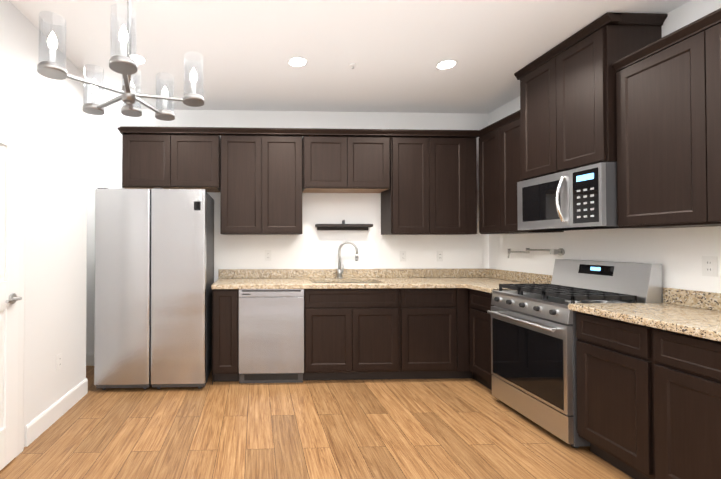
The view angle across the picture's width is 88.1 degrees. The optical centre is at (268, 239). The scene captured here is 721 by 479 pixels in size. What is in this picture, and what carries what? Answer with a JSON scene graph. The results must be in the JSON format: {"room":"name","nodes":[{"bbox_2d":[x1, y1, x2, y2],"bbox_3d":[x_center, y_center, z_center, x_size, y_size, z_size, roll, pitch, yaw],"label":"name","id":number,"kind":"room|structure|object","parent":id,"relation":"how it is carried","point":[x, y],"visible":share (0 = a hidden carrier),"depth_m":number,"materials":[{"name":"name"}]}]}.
{"room":"kitchen","nodes":[
{"label":"kitchen","id":0,"kind":"room"},
{"bbox_2d":[0,0,87,446],"bbox_3d":[-1.849,-0.077,0.161,0.680,2.800,6.060,0,-1,-2],"label":"wall","id":1,"kind":"structure","parent":0,"point":[51,112],"depth_m":2.62,"materials":[{"name":"white paint"}]},
{"bbox_2d":[0,119,21,470],"bbox_3d":[-1.519,0.316,1.824,0.089,2.028,0.830,0,-1,-2],"label":"door","id":2,"kind":"structure","parent":1,"relation":"in","point":[10,298],"depth_m":2.15,"materials":[{"name":"white wood"}]},
{"bbox_2d":[0,105,26,456],"bbox_3d":[-1.557,0.278,1.829,0.018,2.129,0.998,0,-1,-2],"label":"door frame","id":3,"kind":"structure","parent":1,"relation":"attached to","point":[12,118],"depth_m":2.28,"materials":[{"name":"white paint"}]},
{"bbox_2d":[25,378,87,446],"bbox_3d":[-1.502,1.258,0.208,0.014,0.132,5.960,0,-1,-2],"label":"baseboard","id":4,"kind":"structure","parent":1,"relation":"attached to","point":[39,425],"depth_m":2.66,"materials":[{"name":"white paint"}]},
{"bbox_2d":[56,353,61,370],"bbox_3d":[-1.594,0.933,2.750,0.008,0.116,0.072,0,-1,-2],"label":"electrical outlet","id":5,"kind":"object","parent":1,"relation":"attached to","point":[59,363],"visible":1,"depth_m":2.74,"materials":[{"name":"white plastic"}]},
{"bbox_2d":[86,109,488,352],"bbox_3d":[0.137,-0.032,4.053,4.920,2.800,0.100,0,-1,-2],"label":"wall","id":6,"kind":"structure","parent":0,"point":[311,246],"depth_m":4.02,"materials":[{"name":"white paint"}]},
{"bbox_2d":[86,353,93,365],"bbox_3d":[-1.920,1.300,3.908,0.600,0.132,0.014,0,-1,-2],"label":"baseboard","id":7,"kind":"structure","parent":6,"relation":"attached to","point":[89,359],"depth_m":3.90,"materials":[{"name":"white paint"}]},
{"bbox_2d":[121,128,172,188],"bbox_3d":[-1.240,-0.821,3.797,0.489,0.597,0.327,0,-1,-2],"label":"upper cabinet","id":8,"kind":"object","parent":6,"relation":"attached to","point":[147,153],"depth_m":3.64,"materials":[{"name":"black wood"}]},
{"bbox_2d":[173,128,220,191],"bbox_3d":[-0.751,-0.821,3.814,0.489,0.597,0.327,0,-1,-2],"label":"upper cabinet","id":9,"kind":"object","parent":6,"relation":"attached to","point":[196,151],"depth_m":3.66,"materials":[{"name":"black wood"}]},
{"bbox_2d":[217,128,264,234],"bbox_3d":[-0.285,-0.587,3.828,0.419,1.065,0.327,0,-1,-2],"label":"upper cabinet","id":10,"kind":"object","parent":6,"relation":"attached to","point":[242,204],"depth_m":3.67,"materials":[{"name":"black wood"}]},
{"bbox_2d":[265,250,270,260],"bbox_3d":[-0.006,0.177,3.990,0.072,0.116,0.008,0,-1,-2],"label":"electrical outlet","id":11,"kind":"object","parent":6,"relation":"attached to","point":[267,255],"visible":1,"depth_m":3.99,"materials":[{"name":"white plastic"}]},
{"bbox_2d":[265,128,304,234],"bbox_3d":[0.133,-0.587,3.842,0.419,1.065,0.327,0,-1,-2],"label":"upper cabinet","id":12,"kind":"object","parent":6,"relation":"attached to","point":[284,147],"depth_m":3.68,"materials":[{"name":"black wood"}]},
{"bbox_2d":[305,128,348,192],"bbox_3d":[0.579,-0.821,3.860,0.449,0.597,0.327,0,-1,-2],"label":"upper cabinet","id":13,"kind":"object","parent":6,"relation":"attached to","point":[326,150],"depth_m":3.70,"materials":[{"name":"black wood"}]},
{"bbox_2d":[315,224,372,229],"bbox_3d":[0.828,-0.136,3.966,0.615,0.065,0.117,0,-1,-2],"label":"shelf","id":14,"kind":"object","parent":6,"relation":"attached to","point":[342,226],"visible":1,"depth_m":3.92,"materials":[{"name":"black wood"}]},
{"bbox_2d":[341,129,392,192],"bbox_3d":[1.028,-0.820,3.876,0.449,0.597,0.327,0,-1,-2],"label":"upper cabinet","id":15,"kind":"object","parent":6,"relation":"attached to","point":[370,150],"depth_m":3.72,"materials":[{"name":"black wood"}]},
{"bbox_2d":[400,251,405,260],"bbox_3d":[1.508,0.188,4.043,0.072,0.116,0.008,0,-1,-2],"label":"electrical outlet","id":16,"kind":"object","parent":6,"relation":"attached to","point":[402,255],"visible":1,"depth_m":4.04,"materials":[{"name":"white plastic"}]},
{"bbox_2d":[381,129,432,234],"bbox_3d":[1.461,-0.586,3.888,0.393,1.065,0.327,0,-1,-2],"label":"upper cabinet","id":17,"kind":"object","parent":6,"relation":"attached to","point":[407,208],"depth_m":3.73,"materials":[{"name":"black wood"}]},
{"bbox_2d":[437,251,442,260],"bbox_3d":[1.928,0.188,4.057,0.072,0.116,0.008,0,-1,-2],"label":"electrical outlet","id":18,"kind":"object","parent":6,"relation":"attached to","point":[439,255],"visible":1,"depth_m":4.06,"materials":[{"name":"white plastic"}]},
{"bbox_2d":[433,130,476,234],"bbox_3d":[1.914,-0.586,3.904,0.514,1.065,0.327,0,-1,-2],"label":"upper cabinet","id":19,"kind":"object","parent":6,"relation":"attached to","point":[454,151],"depth_m":3.75,"materials":[{"name":"black wood"}]},
{"bbox_2d":[0,366,633,478],"bbox_3d":[0.256,1.359,0.638,4.920,0.060,6.900,0,-1,-2],"label":"floor","id":20,"kind":"structure","parent":0,"point":[463,428],"depth_m":2.47,"materials":[{"name":"brown wood"}]},
{"bbox_2d":[94,188,213,389],"bbox_3d":[-1.070,0.451,3.564,0.984,1.822,0.701,0,-1,-2],"label":"refrigerator","id":21,"kind":"object","parent":20,"relation":"on","point":[154,264],"visible":1,"depth_m":3.22,"materials":[{"name":"silver metal"}]},
{"bbox_2d":[212,289,238,384],"bbox_3d":[-0.415,0.913,3.666,0.245,0.900,0.608,0,-1,-2],"label":"base cabinet","id":22,"kind":"object","parent":20,"relation":"on","point":[225,302],"depth_m":3.37,"materials":[{"name":"black wood"}]},
{"bbox_2d":[211,269,525,288],"bbox_3d":[0.983,0.394,3.700,3.047,0.140,0.647,0,-1,-2],"label":"countertop","id":23,"kind":"structure","parent":22,"relation":"on","point":[228,278],"depth_m":3.94,"materials":[{"name":"stone"}]},
{"bbox_2d":[337,241,358,278],"bbox_3d":[0.853,0.221,3.902,0.238,0.407,0.062,0,-1,29],"label":"faucet","id":24,"kind":"object","parent":23,"relation":"on","point":[339,272],"visible":1,"depth_m":3.92,"materials":[{"name":"silver metal"}]},
{"bbox_2d":[239,289,303,382],"bbox_3d":[0.016,0.915,3.659,0.610,0.896,0.596,0,-1,-2],"label":"dishwasher","id":25,"kind":"object","parent":20,"relation":"on","point":[271,335],"visible":0.94,"depth_m":3.36,"materials":[{"name":"silver metal"}]},
{"bbox_2d":[303,298,403,379],"bbox_3d":[0.779,1.019,3.706,0.911,0.690,0.608,0,-1,-2],"label":"base cabinet","id":26,"kind":"object","parent":20,"relation":"on","point":[345,338],"depth_m":3.41,"materials":[{"name":"black wood"}]},
{"bbox_2d":[376,288,459,378],"bbox_3d":[1.510,0.914,3.733,0.547,0.900,0.608,0,-1,-2],"label":"base cabinet","id":27,"kind":"object","parent":20,"relation":"on","point":[429,317],"depth_m":3.44,"materials":[{"name":"black wood"}]},
{"bbox_2d":[468,289,494,389],"bbox_3d":[2.219,0.909,3.267,0.606,0.900,0.408,0,-1,-2],"label":"base cabinet","id":28,"kind":"object","parent":20,"relation":"on","point":[479,302],"depth_m":3.28,"materials":[{"name":"black wood"}]},
{"bbox_2d":[463,273,551,292],"bbox_3d":[2.185,0.388,3.244,0.677,0.140,0.350,0,-1,-2],"label":"countertop","id":29,"kind":"structure","parent":28,"relation":"on","point":[485,282],"depth_m":3.54,"materials":[{"name":"stone"}]},
{"bbox_2d":[487,259,661,448],"bbox_3d":[2.177,0.757,2.684,0.697,1.190,0.754,0,-1,-2],"label":"range","id":30,"kind":"object","parent":20,"relation":"on","point":[534,339],"visible":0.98,"depth_m":2.54,"materials":[{"name":"silver metal"}]},
{"bbox_2d":[576,312,643,478],"bbox_3d":[2.260,0.895,2.083,0.606,0.900,0.442,0,-1,-2],"label":"base cabinet","id":31,"kind":"object","parent":20,"relation":"on","point":[609,352],"depth_m":2.06,"materials":[{"name":"black wood"}]},
{"bbox_2d":[644,326,720,478],"bbox_3d":[2.284,0.887,1.389,0.606,0.900,0.948,0,-1,-2],"label":"base cabinet","id":32,"kind":"object","parent":20,"relation":"on","point":[648,402],"depth_m":1.72,"materials":[{"name":"black wood"}]},
{"bbox_2d":[568,287,720,341],"bbox_3d":[2.257,0.369,1.605,0.647,0.140,1.410,0,-1,-2],"label":"countertop","id":33,"kind":"structure","parent":32,"relation":"on","point":[691,312],"depth_m":2.02,"materials":[{"name":"stone"}]},
{"bbox_2d":[9,0,689,113],"bbox_3d":[0.256,-1.501,0.671,4.920,0.060,6.900,0,-1,-2],"label":"ceiling","id":34,"kind":"structure","parent":0,"point":[396,51],"depth_m":2.69,"materials":[{"name":"white paint"}]},
{"bbox_2d":[37,0,203,120],"bbox_3d":[-0.623,-1.036,1.660,0.633,0.843,0.642,0,-1,-2],"label":"chandelier","id":35,"kind":"object","parent":34,"relation":"hanging from","point":[123,64],"visible":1,"depth_m":1.64,"materials":[{"name":"silver metal"}]},
{"bbox_2d":[126,53,146,64],"bbox_3d":[-1.062,-1.442,2.886,0.169,0.005,0.169,0,-1,-2],"label":"recessed light","id":36,"kind":"object","parent":34,"relation":"in","point":[139,59],"visible":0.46,"depth_m":2.88,"materials":[{"name":"white"}]},
{"bbox_2d":[287,56,307,66],"bbox_3d":[0.237,-1.442,2.932,0.169,0.005,0.169,0,-1,-2],"label":"recessed light","id":37,"kind":"object","parent":34,"relation":"in","point":[297,61],"visible":1,"depth_m":2.92,"materials":[{"name":"white"}]},
{"bbox_2d":[349,63,355,68],"bbox_3d":[0.695,-1.429,2.977,0.059,0.029,0.059,0,-1,-2],"label":"sprinkler","id":38,"kind":"object","parent":34,"relation":"attached to","point":[352,65],"visible":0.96,"depth_m":2.97,"materials":[{"name":"white"}]},
{"bbox_2d":[435,59,457,69],"bbox_3d":[1.466,-1.441,2.974,0.169,0.005,0.169,0,-1,-2],"label":"recessed light","id":39,"kind":"object","parent":34,"relation":"in","point":[446,64],"visible":1,"depth_m":2.96,"materials":[{"name":"white"}]},
{"bbox_2d":[488,0,720,302],"bbox_3d":[2.666,-0.071,0.689,0.100,2.800,6.800,0,-1,-2],"label":"wall","id":40,"kind":"structure","parent":0,"point":[677,253],"depth_m":2.49,"materials":[{"name":"white paint"}]},
{"bbox_2d":[477,122,496,233],"bbox_3d":[2.348,-0.590,3.587,0.327,1.065,0.334,0,-1,-2],"label":"upper cabinet","id":41,"kind":"object","parent":40,"relation":"attached to","point":[488,135],"depth_m":3.59,"materials":[{"name":"black wood"}]},
{"bbox_2d":[497,112,563,233],"bbox_3d":[2.359,-0.594,3.253,0.327,1.065,0.334,0,-1,-2],"label":"upper cabinet","id":42,"kind":"object","parent":40,"relation":"attached to","point":[507,216],"depth_m":3.32,"materials":[{"name":"black wood"}]},
{"bbox_2d":[517,48,552,181],"bbox_3d":[2.342,-0.969,2.898,0.387,0.941,0.377,0,-1,-2],"label":"upper cabinet","id":43,"kind":"object","parent":40,"relation":"attached to","point":[535,114],"depth_m":2.90,"materials":[{"name":"black wood"}]},
{"bbox_2d":[508,248,564,257],"bbox_3d":[2.478,0.132,3.380,0.085,0.109,0.601,0,-1,-2],"label":"pot filler","id":44,"kind":"object","parent":40,"relation":"attached to","point":[560,251],"visible":1,"depth_m":3.22,"materials":[{"name":"silver metal"}]},
{"bbox_2d":[553,12,664,173],"bbox_3d":[2.355,-0.973,2.521,0.387,0.941,0.377,0,-1,-2],"label":"upper cabinet","id":45,"kind":"object","parent":40,"relation":"attached to","point":[583,62],"depth_m":2.43,"materials":[{"name":"black wood"}]},
{"bbox_2d":[517,162,618,230],"bbox_3d":[2.303,-0.288,2.700,0.480,0.416,0.748,0,-1,-2],"label":"microwave","id":46,"kind":"object","parent":45,"relation":"attached to","point":[583,198],"visible":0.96,"depth_m":2.55,"materials":[{"name":"silver metal"}]},
{"bbox_2d":[613,20,700,227],"bbox_3d":[2.400,-0.607,2.092,0.327,1.065,0.470,0,-1,-2],"label":"upper cabinet","id":47,"kind":"object","parent":40,"relation":"attached to","point":[636,97],"depth_m":2.07,"materials":[{"name":"black wood"}]},
{"bbox_2d":[697,8,720,226],"bbox_3d":[2.416,-0.612,1.621,0.327,1.065,0.472,0,-1,-2],"label":"upper cabinet","id":48,"kind":"object","parent":40,"relation":"attached to","point":[708,26],"depth_m":1.83,"materials":[{"name":"black wood"}]},
{"bbox_2d":[702,256,717,276],"bbox_3d":[2.561,0.155,2.094,0.008,0.116,0.072,0,-1,-2],"label":"electrical outlet","id":49,"kind":"object","parent":40,"relation":"attached to","point":[709,265],"visible":1,"depth_m":2.09,"materials":[{"name":"white plastic"}]}
]}

